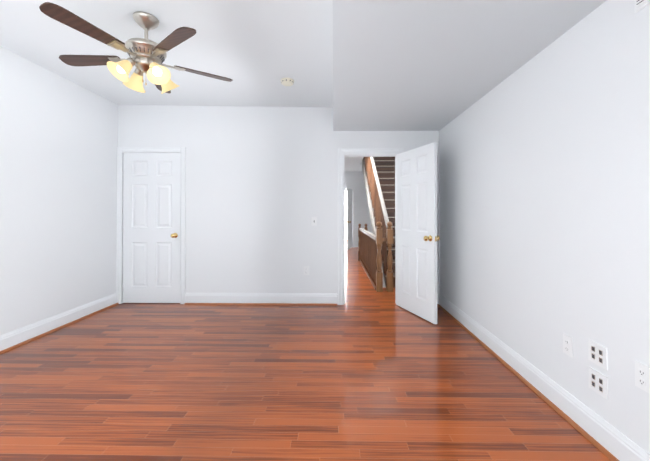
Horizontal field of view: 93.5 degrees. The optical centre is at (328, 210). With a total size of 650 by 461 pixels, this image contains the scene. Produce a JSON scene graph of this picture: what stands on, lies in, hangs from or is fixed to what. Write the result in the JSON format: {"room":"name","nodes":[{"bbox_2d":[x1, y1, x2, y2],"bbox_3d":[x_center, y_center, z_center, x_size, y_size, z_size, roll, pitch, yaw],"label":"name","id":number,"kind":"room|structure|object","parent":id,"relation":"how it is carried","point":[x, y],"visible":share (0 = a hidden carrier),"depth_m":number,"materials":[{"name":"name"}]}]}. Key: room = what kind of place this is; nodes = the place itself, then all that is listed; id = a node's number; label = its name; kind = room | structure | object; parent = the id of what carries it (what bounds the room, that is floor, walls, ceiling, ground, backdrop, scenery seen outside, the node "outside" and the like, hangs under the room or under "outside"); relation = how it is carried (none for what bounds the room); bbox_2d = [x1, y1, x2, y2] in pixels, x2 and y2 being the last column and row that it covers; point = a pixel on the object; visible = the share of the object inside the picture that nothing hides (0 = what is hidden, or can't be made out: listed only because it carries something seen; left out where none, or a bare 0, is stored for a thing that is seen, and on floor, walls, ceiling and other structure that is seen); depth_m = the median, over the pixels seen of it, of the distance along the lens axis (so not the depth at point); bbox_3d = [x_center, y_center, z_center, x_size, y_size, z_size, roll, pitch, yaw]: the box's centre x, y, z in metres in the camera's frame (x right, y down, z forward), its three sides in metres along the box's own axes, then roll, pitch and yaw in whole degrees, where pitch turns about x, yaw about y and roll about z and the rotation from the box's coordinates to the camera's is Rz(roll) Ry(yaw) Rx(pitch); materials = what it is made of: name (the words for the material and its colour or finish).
{"room":"empty bedroom","nodes":[
{"label":"empty bedroom","id":0,"kind":"room"},
{"bbox_2d":[0,46,117,334],"bbox_3d":[-2.960,-0.164,1.444,0.120,2.800,5.630,0,0,1],"label":"wall","id":1,"kind":"structure","parent":0,"point":[58,188],"depth_m":3.18,"materials":[{"name":"white paint"}]},
{"bbox_2d":[0,293,116,350],"bbox_3d":[-2.892,1.161,1.425,0.016,0.150,5.372,0,0,1],"label":"baseboard","id":2,"kind":"structure","parent":1,"relation":"attached to","point":[7,340],"depth_m":3.16,"materials":[{"name":"white paint"}]},
{"bbox_2d":[0,303,118,353],"bbox_3d":[-2.874,1.226,1.424,0.019,0.019,5.372,0,0,1],"label":"trim","id":3,"kind":"structure","parent":1,"relation":"attached to","point":[17,345],"depth_m":3.15,"materials":[{"name":"brown wood"}]},
{"bbox_2d":[0,0,332,106],"bbox_3d":[-1.492,-1.510,1.370,3.058,0.210,5.510,0,0,1],"label":"ceiling","id":4,"kind":"structure","parent":0,"point":[256,51],"depth_m":2.64,"materials":[{"name":"white paint"}]},
{"bbox_2d":[39,2,232,93],"bbox_3d":[-1.404,-1.165,2.265,1.166,0.515,1.219,0,0,1],"label":"ceiling fan","id":5,"kind":"object","parent":4,"relation":"hanging from","point":[147,56],"visible":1,"depth_m":2.17,"materials":[{"name":"brown wood"}]},
{"bbox_2d":[280,78,293,85],"bbox_3d":[-0.445,-1.377,3.287,0.146,0.044,0.146,0,0,1],"label":"smoke detector","id":6,"kind":"object","parent":4,"relation":"attached to","point":[287,81],"visible":1,"depth_m":3.25,"materials":[{"name":"beige plastic"}]},
{"bbox_2d":[118,105,439,302],"bbox_3d":[-0.426,-0.145,4.158,4.860,2.800,0.120,0,0,1],"label":"wall","id":7,"kind":"structure","parent":0,"point":[261,186],"depth_m":4.11,"materials":[{"name":"white paint"}]},
{"bbox_2d":[123,153,180,302],"bbox_3d":[-2.393,0.230,4.111,0.784,2.030,0.115,0,0,1],"label":"closet door","id":8,"kind":"structure","parent":7,"relation":"in","point":[151,223],"depth_m":4.13,"materials":[{"name":"white paint"}]},
{"bbox_2d":[116,147,403,304],"bbox_3d":[-0.930,0.200,4.155,3.864,2.110,0.138,0,0,1],"label":"door frame","id":9,"kind":"structure","parent":7,"relation":"attached to","point":[182,150],"depth_m":4.11,"materials":[{"name":"white paint"}]},
{"bbox_2d":[184,303,336,304],"bbox_3d":[-0.905,1.245,4.070,2.040,0.019,0.019,0,0,1],"label":"trim","id":10,"kind":"structure","parent":7,"relation":"attached to","point":[185,303],"depth_m":4.07,"materials":[{"name":"brown wood"}]},
{"bbox_2d":[185,293,336,303],"bbox_3d":[-0.905,1.180,4.089,2.040,0.150,0.016,0,0,1],"label":"baseboard","id":11,"kind":"structure","parent":7,"relation":"attached to","point":[327,298],"depth_m":4.08,"materials":[{"name":"white paint"}]},
{"bbox_2d":[311,217,316,225],"bbox_3d":[-0.196,0.143,4.083,0.074,0.118,0.018,0,0,1],"label":"light switch","id":12,"kind":"object","parent":7,"relation":"attached to","point":[313,221],"visible":1,"depth_m":4.09,"materials":[{"name":"white plastic"}]},
{"bbox_2d":[396,142,439,323],"bbox_3d":[1.040,0.247,3.694,0.195,1.985,0.762,0,0,-20],"label":"bedroom door","id":13,"kind":"structure","parent":7,"relation":"in","point":[417,237],"depth_m":3.62,"materials":[{"name":"white paint"}]},
{"bbox_2d":[0,239,610,460],"bbox_3d":[-0.447,1.322,6.538,4.980,0.100,15.920,0,0,1],"label":"floor","id":14,"kind":"structure","parent":0,"point":[369,381],"depth_m":2.11,"materials":[{"name":"brown wood"}]},
{"bbox_2d":[358,157,394,291],"bbox_3d":[1.325,-0.698,6.878,1.168,3.945,4.260,0,0,1],"label":"staircase","id":15,"kind":"structure","parent":14,"relation":"on","point":[376,254],"depth_m":6.12,"materials":[{"name":"brown wood"}]},
{"bbox_2d":[345,190,346,238],"bbox_3d":[1.128,-0.071,14.544,2.090,2.800,0.120,0,0,1],"label":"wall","id":16,"kind":"structure","parent":0,"point":[346,214],"depth_m":14.49,"materials":[{"name":"white paint"}]},
{"bbox_2d":[345,157,363,170],"bbox_3d":[0.984,-1.533,9.351,1.970,0.250,10.290,0,0,1],"label":"ceiling","id":17,"kind":"structure","parent":0,"point":[353,163],"depth_m":9.30,"materials":[{"name":"white paint"}]},
{"bbox_2d":[345,171,372,246],"bbox_3d":[1.070,-0.096,10.945,1.850,2.800,0.120,0,0,1],"label":"wall","id":18,"kind":"structure","parent":0,"point":[354,182],"depth_m":10.88,"materials":[{"name":"white paint"}]},
{"bbox_2d":[345,188,352,248],"bbox_3d":[0.729,0.275,10.500,0.195,2.030,0.762,0,0,16],"label":"hall door","id":19,"kind":"structure","parent":18,"relation":"in","point":[349,218],"depth_m":10.37,"materials":[{"name":"white paint"}]},
{"bbox_2d":[333,0,606,130],"bbox_3d":[0.722,-1.350,1.333,1.412,0.530,5.510,0,0,1],"label":"ceiling","id":20,"kind":"structure","parent":0,"point":[418,65],"depth_m":2.07,"materials":[{"name":"white paint"}]},
{"bbox_2d":[439,0,649,453],"bbox_3d":[1.488,-0.165,1.312,0.120,2.800,5.510,0,0,1],"label":"wall","id":21,"kind":"structure","parent":0,"point":[544,191],"depth_m":1.85,"materials":[{"name":"white paint"}]},
{"bbox_2d":[437,304,618,460],"bbox_3d":[1.411,1.226,1.363,0.035,0.019,5.390,0,0,1],"label":"trim","id":22,"kind":"structure","parent":21,"relation":"attached to","point":[595,443],"depth_m":1.98,"materials":[{"name":"brown wood"}]},
{"bbox_2d":[437,294,649,460],"bbox_3d":[1.421,1.160,1.363,0.016,0.150,5.390,0,0,1],"label":"baseboard","id":23,"kind":"structure","parent":21,"relation":"attached to","point":[616,443],"depth_m":1.87,"materials":[{"name":"white paint"}]},
{"bbox_2d":[563,333,572,357],"bbox_3d":[1.433,0.808,1.834,0.009,0.118,0.074,0,0,1],"label":"electrical outlet","id":24,"kind":"object","parent":21,"relation":"attached to","point":[567,345],"visible":1,"depth_m":1.82,"materials":[{"name":"white plastic"}]},
{"bbox_2d":[588,367,607,399],"bbox_3d":[1.429,0.915,1.625,0.009,0.116,0.116,0,0,1],"label":"outlet","id":25,"kind":"object","parent":21,"relation":"attached to","point":[598,382],"visible":1,"depth_m":1.62,"materials":[{"name":"white plastic"}]},
{"bbox_2d":[588,339,607,370],"bbox_3d":[1.429,0.765,1.626,0.009,0.116,0.116,0,0,1],"label":"outlet","id":26,"kind":"object","parent":21,"relation":"attached to","point":[597,354],"visible":1,"depth_m":1.62,"materials":[{"name":"white plastic"}]},
{"bbox_2d":[634,0,649,12],"bbox_3d":[1.419,-0.993,1.244,0.016,0.145,0.360,0,0,1],"label":"air vent","id":27,"kind":"object","parent":21,"relation":"in","point":[639,5],"visible":1,"depth_m":1.39,"materials":[{"name":"white plastic"}]},
{"bbox_2d":[635,360,649,393],"bbox_3d":[1.425,0.756,1.387,0.009,0.118,0.074,0,0,1],"label":"electrical outlet","id":28,"kind":"object","parent":21,"relation":"attached to","point":[642,376],"visible":1,"depth_m":1.39,"materials":[{"name":"white plastic"}]}
]}

